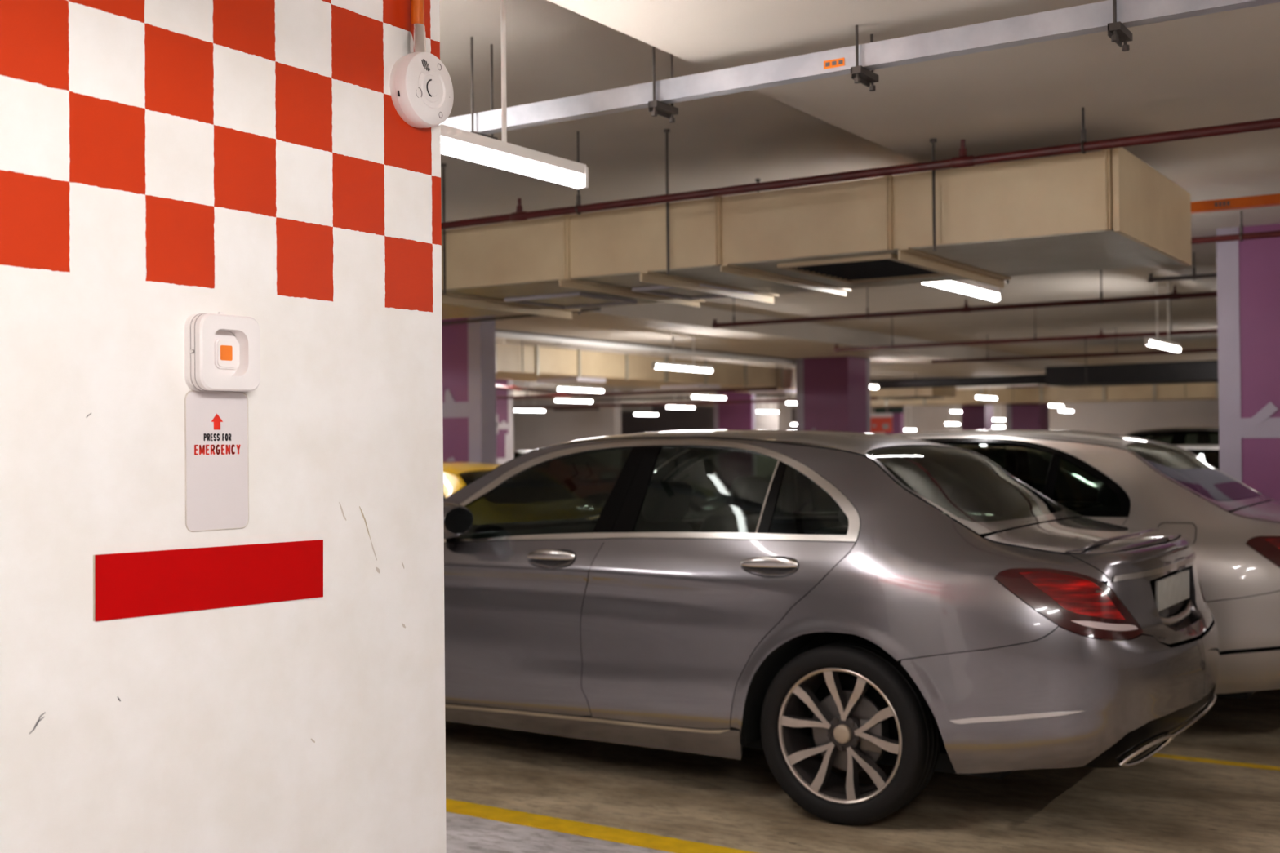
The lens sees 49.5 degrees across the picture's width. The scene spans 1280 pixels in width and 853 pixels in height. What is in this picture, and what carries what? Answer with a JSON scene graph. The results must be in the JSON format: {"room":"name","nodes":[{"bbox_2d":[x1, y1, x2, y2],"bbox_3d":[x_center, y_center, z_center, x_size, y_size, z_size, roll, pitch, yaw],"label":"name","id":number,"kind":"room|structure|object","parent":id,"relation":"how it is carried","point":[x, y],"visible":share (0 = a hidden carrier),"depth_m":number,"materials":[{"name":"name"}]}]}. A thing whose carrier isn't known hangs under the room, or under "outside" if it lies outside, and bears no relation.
{"room":"parking garage","nodes":[
{"label":"parking garage","id":0,"kind":"room"},
{"bbox_2d":[442,315,496,463],"bbox_3d":[-2.128,0.277,13.111,1.805,2.620,0.212,-1,-1,33],"label":"column","id":1,"kind":"structure","parent":0,"point":[468,348],"depth_m":12.65,"materials":[{"name":"purple paint"}]},
{"bbox_2d":[528,550,575,568],"bbox_3d":[-0.366,0.554,5.789,0.245,0.079,0.037,-1,-1,33],"label":"door handle","id":2,"kind":"object","parent":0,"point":[537,559],"depth_m":5.78,"materials":[{"name":"grey paint"}]},
{"bbox_2d":[512,389,621,450],"bbox_3d":[-8.802,0.578,41.734,19.650,2.830,0.300,-1,-1,33],"label":"wall","id":3,"kind":"structure","parent":0,"point":[532,430],"depth_m":37.15,"materials":[{"name":"paint"}]},
{"bbox_2d":[621,405,796,434],"bbox_3d":[1.337,0.619,53.389,10.900,2.830,0.500,-1,-1,33],"label":"wall","id":4,"kind":"structure","parent":0,"point":[700,418],"depth_m":53.20,"materials":[{"name":"black paint"}]},
{"bbox_2d":[439,0,1279,412],"bbox_3d":[-2.761,-1.089,25.089,48.000,0.410,53.000,-1,-1,33],"label":"ceiling","id":5,"kind":"structure","parent":0,"point":[1222,68],"depth_m":5.74,"materials":[{"name":"paint"}]},
{"bbox_2d":[440,0,588,189],"bbox_3d":[-0.524,-1.066,3.930,0.048,0.605,1.244,-1,-1,33],"label":"tube light","id":6,"kind":"object","parent":5,"relation":"hanging from","point":[455,142],"visible":0.48,"depth_m":4.11,"materials":[{"name":"white plastic"}]},
{"bbox_2d":[442,306,600,324],"bbox_3d":[-1.447,-1.087,12.412,2.650,0.343,0.042,-1,-1,33],"label":"conduit pipe","id":7,"kind":"object","parent":5,"relation":"hanging from","point":[599,308],"visible":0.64,"depth_m":12.25,"materials":[{"name":"metal"}]},
{"bbox_2d":[512,386,545,412],"bbox_3d":[-2.740,-0.677,34.265,0.048,0.615,1.244,-1,-1,33],"label":"tube light","id":8,"kind":"object","parent":5,"relation":"hanging from","point":[516,410],"visible":0.77,"depth_m":34.24,"materials":[{"name":"white plastic"}]},
{"bbox_2d":[496,385,578,395],"bbox_3d":[-1.907,-0.494,16.588,0.044,0.043,7.213,-1,-1,16],"label":"pipe","id":9,"kind":"object","parent":5,"relation":"attached to","point":[502,387],"visible":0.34,"depth_m":18.37,"materials":[{"name":"metal"}]},
{"bbox_2d":[553,383,592,402],"bbox_3d":[-1.292,-0.674,26.874,0.048,0.405,1.244,-1,-1,33],"label":"tube light","id":10,"kind":"object","parent":5,"relation":"hanging from","point":[555,399],"visible":0.9,"depth_m":26.84,"materials":[{"name":"white plastic"}]},
{"bbox_2d":[555,383,604,392],"bbox_3d":[-0.938,-0.850,21.689,0.048,0.605,1.244,-1,-1,33],"label":"tube light","id":11,"kind":"object","parent":5,"relation":"hanging from","point":[571,388],"visible":0.92,"depth_m":21.65,"materials":[{"name":"white plastic"}]},
{"bbox_2d":[496,381,777,399],"bbox_3d":[-0.819,-0.806,21.194,6.500,0.707,0.063,-1,-1,33],"label":"pipe","id":12,"kind":"object","parent":5,"relation":"hanging from","point":[762,388],"visible":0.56,"depth_m":20.61,"materials":[{"name":"metal"}]},
{"bbox_2d":[495,340,795,394],"bbox_3d":[-0.622,-0.762,17.363,1.313,0.470,12.400,-1,-1,33],"label":"air duct","id":13,"kind":"object","parent":5,"relation":"hanging from","point":[537,363],"visible":0.41,"depth_m":17.02,"materials":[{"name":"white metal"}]},
{"bbox_2d":[495,329,795,364],"bbox_3d":[0.062,-0.965,17.038,0.100,0.084,8.600,-1,-1,33],"label":"cable tray","id":14,"kind":"object","parent":5,"relation":"attached to","point":[504,334],"visible":0.7,"depth_m":16.74,"materials":[{"name":"white metal"}]},
{"bbox_2d":[633,412,657,415],"bbox_3d":[0.168,-0.527,40.367,0.048,0.405,1.244,-1,-1,33],"label":"tube light","id":15,"kind":"object","parent":5,"relation":"hanging from","point":[634,413],"visible":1,"depth_m":40.27,"materials":[{"name":"white plastic"}]},
{"bbox_2d":[553,392,786,411],"bbox_3d":[0.585,-0.729,34.604,6.800,0.568,0.081,-1,-1,33],"label":"conduit pipe","id":16,"kind":"object","parent":5,"relation":"hanging from","point":[784,394],"visible":0.61,"depth_m":35.05,"materials":[{"name":"metal"}]},
{"bbox_2d":[665,389,694,408],"bbox_3d":[0.938,-0.733,32.583,0.048,0.615,1.244,-1,-1,33],"label":"tube light","id":17,"kind":"object","parent":5,"relation":"hanging from","point":[667,406],"visible":0.85,"depth_m":32.54,"materials":[{"name":"white plastic"}]},
{"bbox_2d":[652,333,713,373],"bbox_3d":[0.487,-0.827,15.507,0.048,0.405,1.244,-1,-1,33],"label":"tube light","id":18,"kind":"object","parent":5,"relation":"hanging from","point":[657,365],"visible":1,"depth_m":15.45,"materials":[{"name":"white plastic"}]},
{"bbox_2d":[512,366,878,409],"bbox_3d":[0.654,-0.757,27.754,8.800,0.676,0.071,-1,-1,33],"label":"pipe","id":19,"kind":"object","parent":5,"relation":"hanging from","point":[788,400],"visible":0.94,"depth_m":27.84,"materials":[{"name":"metal"}]},
{"bbox_2d":[689,391,725,399],"bbox_3d":[1.258,-0.820,25.570,0.048,0.615,1.244,-1,-1,33],"label":"tube light","id":20,"kind":"object","parent":5,"relation":"hanging from","point":[691,395],"visible":0.9,"depth_m":25.51,"materials":[{"name":"white plastic"}]},
{"bbox_2d":[755,396,778,413],"bbox_3d":[3.428,-0.689,37.406,0.048,0.635,1.244,-1,-1,33],"label":"tube light","id":21,"kind":"object","parent":5,"relation":"hanging from","point":[771,411],"visible":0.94,"depth_m":37.48,"materials":[{"name":"white plastic"}]},
{"bbox_2d":[784,393,796,404],"bbox_3d":[3.433,-0.788,30.001,0.048,0.615,1.244,-1,-1,33],"label":"tube light","id":22,"kind":"object","parent":5,"relation":"hanging from","point":[788,402],"visible":0.23,"depth_m":29.70,"materials":[{"name":"white plastic"}]},
{"bbox_2d":[791,397,796,425],"bbox_3d":[4.924,-0.491,44.548,0.048,0.890,1.244,-1,-1,33],"label":"tube light","id":23,"kind":"object","parent":5,"relation":"hanging from","point":[793,424],"visible":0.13,"depth_m":44.72,"materials":[{"name":"white plastic"}]},
{"bbox_2d":[440,128,1191,319],"bbox_3d":[0.208,-0.996,6.995,4.616,0.685,1.354,-1,-1,33],"label":"air duct","id":24,"kind":"object","parent":5,"relation":"hanging from","point":[1105,209],"visible":0.86,"depth_m":6.08,"materials":[{"name":"beige metal"}]},
{"bbox_2d":[524,296,617,306],"bbox_3d":[-0.372,-0.689,7.541,0.440,0.005,0.480,-1,-1,33],"label":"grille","id":25,"kind":"object","parent":24,"relation":"attached to","point":[564,300],"depth_m":7.61,"materials":[{"name":"beige metal"}]},
{"bbox_2d":[651,288,715,297],"bbox_3d":[0.279,-0.701,7.129,0.340,0.005,0.500,-1,-1,33],"label":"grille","id":26,"kind":"object","parent":24,"relation":"attached to","point":[670,292],"depth_m":7.21,"materials":[{"name":"beige metal"}]},
{"bbox_2d":[794,259,938,279],"bbox_3d":[1.039,-0.715,6.299,0.480,0.012,0.700,-1,-1,33],"label":"grille","id":27,"kind":"object","parent":24,"relation":"attached to","point":[872,269],"depth_m":6.32,"materials":[{"name":"black metal"}]},
{"bbox_2d":[441,0,1279,139],"bbox_3d":[0.668,-1.189,4.078,9.700,0.378,0.130,-1,-1,33],"label":"cable tray","id":28,"kind":"object","parent":5,"relation":"hanging from","point":[1113,16],"visible":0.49,"depth_m":4.07,"materials":[{"name":"metal"}]},
{"bbox_2d":[441,106,1279,229],"bbox_3d":[0.775,-1.171,5.614,7.600,0.380,0.050,-1,-1,33],"label":"pipe","id":29,"kind":"object","parent":5,"relation":"hanging from","point":[963,160],"visible":0.78,"depth_m":5.44,"materials":[{"name":"metal"}]},
{"bbox_2d":[870,382,878,388],"bbox_3d":[3.325,-0.790,20.902,0.048,0.405,1.244,-1,-1,33],"label":"tube light","id":30,"kind":"object","parent":5,"relation":"hanging from","point":[872,385],"visible":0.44,"depth_m":21.28,"materials":[{"name":"white plastic"}]},
{"bbox_2d":[874,406,903,413],"bbox_3d":[5.894,-0.700,32.840,0.720,0.770,0.054,-1,-1,33],"label":"sign board","id":31,"kind":"object","parent":5,"relation":"hanging from","point":[895,409],"visible":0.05,"depth_m":32.80,"materials":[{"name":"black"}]},
{"bbox_2d":[904,406,915,431],"bbox_3d":[8.851,-0.411,45.807,0.048,1.095,1.244,-1,-1,33],"label":"tube light","id":32,"kind":"object","parent":5,"relation":"hanging from","point":[905,428],"visible":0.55,"depth_m":45.99,"materials":[{"name":"white plastic"}]},
{"bbox_2d":[870,373,955,399],"bbox_3d":[4.539,-0.834,26.389,2.600,0.630,1.243,-1,-1,33],"label":"air duct","id":33,"kind":"object","parent":5,"relation":"hanging from","point":[935,392],"visible":0.22,"depth_m":25.61,"materials":[{"name":"beige metal"}]},
{"bbox_2d":[943,405,959,424],"bbox_3d":[9.736,-0.422,43.319,0.048,0.730,1.244,-1,-1,33],"label":"tube light","id":34,"kind":"object","parent":5,"relation":"hanging from","point":[947,423],"visible":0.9,"depth_m":43.17,"materials":[{"name":"white plastic"}]},
{"bbox_2d":[949,405,961,413],"bbox_3d":[8.812,-0.717,38.431,0.048,0.660,1.244,-1,-1,33],"label":"tube light","id":35,"kind":"object","parent":5,"relation":"hanging from","point":[950,411],"visible":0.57,"depth_m":38.23,"materials":[{"name":"white plastic"}]},
{"bbox_2d":[923,280,1000,301],"bbox_3d":[1.738,-1.039,7.564,0.048,0.615,1.244,-1,-1,33],"label":"tube light","id":36,"kind":"object","parent":5,"relation":"hanging from","point":[971,287],"visible":0.51,"depth_m":7.68,"materials":[{"name":"white plastic"}]},
{"bbox_2d":[711,269,1217,328],"bbox_3d":[3.779,-1.143,10.795,7.428,0.369,0.057,-1,-1,33],"label":"pipe","id":37,"kind":"object","parent":5,"relation":"hanging from","point":[1175,295],"visible":0.98,"depth_m":11.44,"materials":[{"name":"metal"}]},
{"bbox_2d":[973,385,996,399],"bbox_3d":[6.827,-0.747,27.405,0.048,0.405,1.244,-1,-1,33],"label":"tube light","id":38,"kind":"object","parent":5,"relation":"hanging from","point":[975,396],"visible":0.93,"depth_m":27.34,"materials":[{"name":"white plastic"}]},
{"bbox_2d":[993,404,1004,427],"bbox_3d":[11.191,-0.485,43.446,0.048,1.050,1.244,-1,-1,33],"label":"tube light","id":39,"kind":"object","parent":5,"relation":"hanging from","point":[994,426],"visible":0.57,"depth_m":43.62,"materials":[{"name":"white plastic"}]},
{"bbox_2d":[993,404,1004,420],"bbox_3d":[11.418,-0.492,44.252,0.048,0.600,1.244,-1,-1,33],"label":"tube light","id":40,"kind":"object","parent":5,"relation":"hanging from","point":[997,419],"visible":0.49,"depth_m":44.19,"materials":[{"name":"white plastic"}]},
{"bbox_2d":[834,300,1217,351],"bbox_3d":[5.623,-1.118,14.128,7.981,0.376,0.062,-1,-1,33],"label":"pipe","id":41,"kind":"object","parent":5,"relation":"hanging from","point":[1099,336],"visible":1,"depth_m":15.00,"materials":[{"name":"metal"}]},
{"bbox_2d":[870,339,1217,389],"bbox_3d":[7.293,-0.937,19.997,9.600,0.630,1.143,-1,-1,33],"label":"air duct","id":42,"kind":"object","parent":5,"relation":"hanging from","point":[1189,371],"visible":0.63,"depth_m":19.90,"materials":[{"name":"black metal"}]},
{"bbox_2d":[870,382,1218,407],"bbox_3d":[10.629,-0.856,28.679,14.500,0.650,1.353,-1,-1,33],"label":"air duct","id":43,"kind":"object","parent":5,"relation":"hanging from","point":[1199,391],"visible":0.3,"depth_m":29.08,"materials":[{"name":"metal"}]},
{"bbox_2d":[870,407,893,432],"bbox_3d":[5.593,-0.155,32.199,0.560,0.590,0.056,-1,-1,33],"label":"sign board","id":44,"kind":"object","parent":43,"relation":"hanging from","point":[879,423],"visible":0.93,"depth_m":32.16,"materials":[{"name":"red"}]},
{"bbox_2d":[1048,386,1063,407],"bbox_3d":[10.348,-0.800,34.565,0.048,0.615,1.244,-1,-1,33],"label":"tube light","id":45,"kind":"object","parent":5,"relation":"hanging from","point":[1050,404],"visible":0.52,"depth_m":34.53,"materials":[{"name":"white plastic"}]},
{"bbox_2d":[1057,402,1073,412],"bbox_3d":[10.988,-0.739,35.819,0.048,0.720,1.244,-1,-1,33],"label":"tube light","id":46,"kind":"object","parent":5,"relation":"hanging from","point":[1068,410],"visible":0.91,"depth_m":35.87,"materials":[{"name":"white plastic"}]},
{"bbox_2d":[930,328,1217,363],"bbox_3d":[7.431,-1.105,17.009,8.100,0.367,0.063,-1,-1,33],"label":"pipe","id":47,"kind":"object","parent":5,"relation":"hanging from","point":[1215,349],"visible":0.64,"depth_m":18.11,"materials":[{"name":"metal"}]},
{"bbox_2d":[1143,281,1181,351],"bbox_3d":[4.715,-1.009,12.511,0.048,0.615,1.244,-1,-1,33],"label":"tube light","id":48,"kind":"object","parent":5,"relation":"hanging from","point":[1167,344],"visible":0.99,"depth_m":12.40,"materials":[{"name":"white plastic"}]},
{"bbox_2d":[1148,252,1216,282],"bbox_3d":[4.709,-1.065,8.337,3.189,0.182,0.044,-1,-1,33],"label":"conduit pipe","id":49,"kind":"object","parent":5,"relation":"hanging from","point":[1151,279],"visible":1,"depth_m":9.07,"materials":[{"name":"metal"}]},
{"bbox_2d":[1191,193,1279,213],"bbox_3d":[3.109,-1.198,6.356,4.700,0.353,0.094,-1,-1,33],"label":"cable tray","id":50,"kind":"object","parent":5,"relation":"hanging from","point":[1268,200],"visible":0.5,"depth_m":6.51,"materials":[{"name":"orange metal"}]},
{"bbox_2d":[1191,210,1279,244],"bbox_3d":[3.746,-1.079,7.055,3.800,0.165,0.050,-1,-1,33],"label":"pipe","id":51,"kind":"object","parent":5,"relation":"hanging from","point":[1241,236],"visible":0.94,"depth_m":7.40,"materials":[{"name":"metal"}]},
{"bbox_2d":[444,688,1279,852],"bbox_3d":[-2.733,1.835,25.054,48.000,0.200,53.000,-1,-1,33],"label":"floor","id":52,"kind":"structure","parent":0,"point":[1154,805],"depth_m":5.43,"materials":[{"name":"concrete"}]},
{"bbox_2d":[0,0,446,852],"bbox_3d":[-1.470,0.138,1.998,0.551,2.620,2.942,-1,-1,33],"label":"pillar","id":53,"kind":"structure","parent":52,"relation":"on","point":[163,163],"depth_m":2.56,"materials":[{"name":"paint"}]},
{"bbox_2d":[93,539,323,621],"bbox_3d":[-0.776,0.278,2.553,0.003,0.121,0.523,-1,-1,33],"label":"sign plate","id":54,"kind":"object","parent":53,"relation":"attached to","point":[149,583],"visible":1,"depth_m":2.52,"materials":[{"name":"red plastic"}]},
{"bbox_2d":[184,390,248,532],"bbox_3d":[-0.778,0.063,2.555,0.003,0.256,0.145,-1,-1,33],"label":"label","id":55,"kind":"object","parent":53,"relation":"attached to","point":[216,423],"visible":1,"depth_m":2.55,"materials":[{"name":"white"}]},
{"bbox_2d":[184,311,260,392],"bbox_3d":[-0.764,-0.138,2.545,0.044,0.148,0.146,-1,-1,33],"label":"button","id":56,"kind":"object","parent":53,"relation":"attached to","point":[222,352],"visible":1,"depth_m":2.54,"materials":[{"name":"white plastic"}]},
{"bbox_2d":[409,0,426,53],"bbox_3d":[-0.481,-0.987,2.995,0.034,0.366,0.034,-1,-1,33],"label":"conduit","id":57,"kind":"object","parent":53,"relation":"attached to","point":[417,33],"visible":0.98,"depth_m":2.98,"materials":[{"name":"orange plastic"}]},
{"bbox_2d":[389,51,453,128],"bbox_3d":[-0.469,-0.730,3.006,0.052,0.161,0.162,-1,-1,33],"label":"smoke detector","id":58,"kind":"object","parent":53,"relation":"attached to","point":[421,87],"visible":1,"depth_m":2.97,"materials":[{"name":"white plastic"}]},
{"bbox_2d":[443,461,502,499],"bbox_3d":[-2.089,0.928,11.591,4.276,1.280,2.013,-1,-1,39],"label":"car","id":59,"kind":"object","parent":52,"relation":"on","point":[456,474],"visible":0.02,"depth_m":10.70,"materials":[{"name":"orange paint"}]},
{"bbox_2d":[495,379,513,464],"bbox_3d":[-2.908,0.431,25.367,0.845,2.620,0.829,-1,-1,33],"label":"column","id":60,"kind":"structure","parent":52,"relation":"on","point":[504,424],"depth_m":25.28,"materials":[{"name":"purple paint"}]},
{"bbox_2d":[513,449,533,458],"bbox_3d":[-2.606,1.161,30.523,4.751,1.277,2.237,-1,-1,39],"label":"car","id":61,"kind":"object","parent":52,"relation":"on","point":[516,453],"visible":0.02,"depth_m":29.83,"materials":[{"name":"red paint"}]},
{"bbox_2d":[445,798,755,852],"bbox_3d":[-1.327,1.491,5.797,10.400,0.003,0.155,-1,-1,33],"label":"parking line","id":62,"kind":"object","parent":52,"relation":"on","point":[543,822],"visible":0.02,"depth_m":5.05,"materials":[{"name":"yellow paint"}]},
{"bbox_2d":[713,391,755,429],"bbox_3d":[2.111,0.449,30.944,0.968,2.620,0.160,-1,-1,33],"label":"column","id":63,"kind":"structure","parent":52,"relation":"on","point":[729,415],"depth_m":30.86,"materials":[{"name":"purple paint"}]},
{"bbox_2d":[755,393,791,429],"bbox_3d":[3.675,0.421,38.671,0.840,2.830,0.800,-1,-1,33],"label":"pillar","id":64,"kind":"structure","parent":52,"relation":"on","point":[782,420],"depth_m":38.35,"materials":[{"name":"paint"}]},
{"bbox_2d":[443,429,1219,825],"bbox_3d":[0.165,0.753,6.566,4.751,1.468,2.237,-1,-1,27],"label":"car","id":65,"kind":"object","parent":52,"relation":"on","point":[857,602],"visible":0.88,"depth_m":5.29,"materials":[{"name":"grey paint"}]},
{"bbox_2d":[443,502,473,538],"bbox_3d":[-0.849,0.405,5.972,0.178,0.157,0.250,-1,-1,33],"label":"mirror","id":66,"kind":"object","parent":65,"relation":"attached to","point":[458,519],"depth_m":5.92,"materials":[{"name":"grey paint"}]},
{"bbox_2d":[444,507,472,533],"bbox_3d":[-0.775,0.403,5.924,0.004,0.117,0.194,-1,-1,33],"label":"mirror glass","id":67,"kind":"object","parent":65,"relation":"attached to","point":[456,520],"depth_m":5.92,"materials":[{"name":"black mirror"}]},
{"bbox_2d":[741,556,798,577],"bbox_3d":[0.492,0.529,5.235,0.240,0.077,0.033,-1,-1,33],"label":"door handle","id":68,"kind":"object","parent":65,"relation":"on","point":[751,566],"depth_m":5.22,"materials":[{"name":"grey metal"}]},
{"bbox_2d":[995,568,1142,640],"bbox_3d":[1.494,0.614,4.776,0.515,0.246,0.138,-1,-1,0],"label":"tail lamp","id":69,"kind":"object","parent":65,"relation":"attached to","point":[1099,603],"depth_m":4.76,"materials":[{"name":"red plastic"}]},
{"bbox_2d":[1083,683,1216,768],"bbox_3d":[2.011,1.108,5.296,0.258,0.193,1.458,-1,-1,33],"label":"diffuser","id":70,"kind":"object","parent":65,"relation":"attached to","point":[1128,741],"depth_m":4.79,"materials":[{"name":"black"}]},
{"bbox_2d":[1144,544,1206,602],"bbox_3d":[2.281,0.621,5.983,0.138,0.246,0.515,0,-1,-24],"label":"license plate","id":71,"kind":"object","parent":65,"relation":"attached to","point":[1202,595],"depth_m":5.75,"materials":[{"name":"white metal"}]},
{"bbox_2d":[795,355,871,433],"bbox_3d":[2.843,0.315,20.325,0.824,2.620,0.770,-1,-1,33],"label":"column","id":72,"kind":"structure","parent":52,"relation":"on","point":[833,393],"depth_m":20.04,"materials":[{"name":"purple paint"}]},
{"bbox_2d":[884,406,904,435],"bbox_3d":[7.475,0.513,40.669,0.480,2.620,0.300,-1,-1,33],"label":"column","id":73,"kind":"structure","parent":52,"relation":"on","point":[898,418],"depth_m":40.50,"materials":[{"name":"purple paint"}]},
{"bbox_2d":[960,404,993,429],"bbox_3d":[8.352,0.429,34.308,0.600,2.620,0.600,-1,-1,33],"label":"column","id":74,"kind":"structure","parent":52,"relation":"on","point":[973,416],"depth_m":34.08,"materials":[{"name":"purple paint"}]},
{"bbox_2d":[1005,385,1048,429],"bbox_3d":[8.856,0.392,31.649,0.758,2.620,0.710,-1,-1,33],"label":"column","id":75,"kind":"structure","parent":52,"relation":"on","point":[1033,415],"depth_m":31.38,"materials":[{"name":"purple paint"}]},
{"bbox_2d":[886,429,1279,699],"bbox_3d":[1.624,0.755,7.947,4.751,1.468,2.237,-1,-1,39],"label":"car","id":76,"kind":"object","parent":52,"relation":"on","point":[1233,528],"visible":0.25,"depth_m":6.59,"materials":[{"name":"silver paint"}]},
{"bbox_2d":[1245,535,1279,567],"bbox_3d":[3.011,0.617,6.246,0.515,0.246,0.138,-1,-1,0],"label":"tail lamp","id":77,"kind":"object","parent":76,"relation":"attached to","point":[1258,548],"depth_m":6.27,"materials":[{"name":"red plastic"}]},
{"bbox_2d":[1125,426,1218,444],"bbox_3d":[6.281,0.624,16.610,4.751,1.848,2.237,-1,-1,39],"label":"car","id":78,"kind":"object","parent":52,"relation":"on","point":[1171,435],"visible":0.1,"depth_m":15.93,"materials":[{"name":"black paint"}]},
{"bbox_2d":[1172,444,1219,470],"bbox_3d":[5.314,0.855,14.024,4.751,1.343,2.237,-1,-1,27],"label":"car","id":79,"kind":"object","parent":52,"relation":"on","point":[1209,453],"visible":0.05,"depth_m":13.16,"materials":[{"name":"white paint"}]},
{"bbox_2d":[1151,753,1279,770],"bbox_3d":[3.143,1.445,5.604,2.700,0.003,0.065,-1,-1,33],"label":"parking line","id":80,"kind":"object","parent":52,"relation":"on","point":[1157,755],"visible":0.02,"depth_m":6.01,"materials":[{"name":"yellow paint"}]},
{"bbox_2d":[1216,222,1279,500],"bbox_3d":[3.909,0.159,8.116,0.831,2.620,0.780,-1,-1,33],"label":"column","id":81,"kind":"structure","parent":52,"relation":"on","point":[1248,271],"depth_m":7.93,"materials":[{"name":"purple paint"}]},
{"bbox_2d":[870,399,1218,435],"bbox_3d":[19.924,0.301,41.804,28.300,2.830,0.200,-1,-1,33],"label":"wall","id":82,"kind":"structure","parent":0,"point":[1122,418],"depth_m":44.80,"materials":[{"name":"paint"}]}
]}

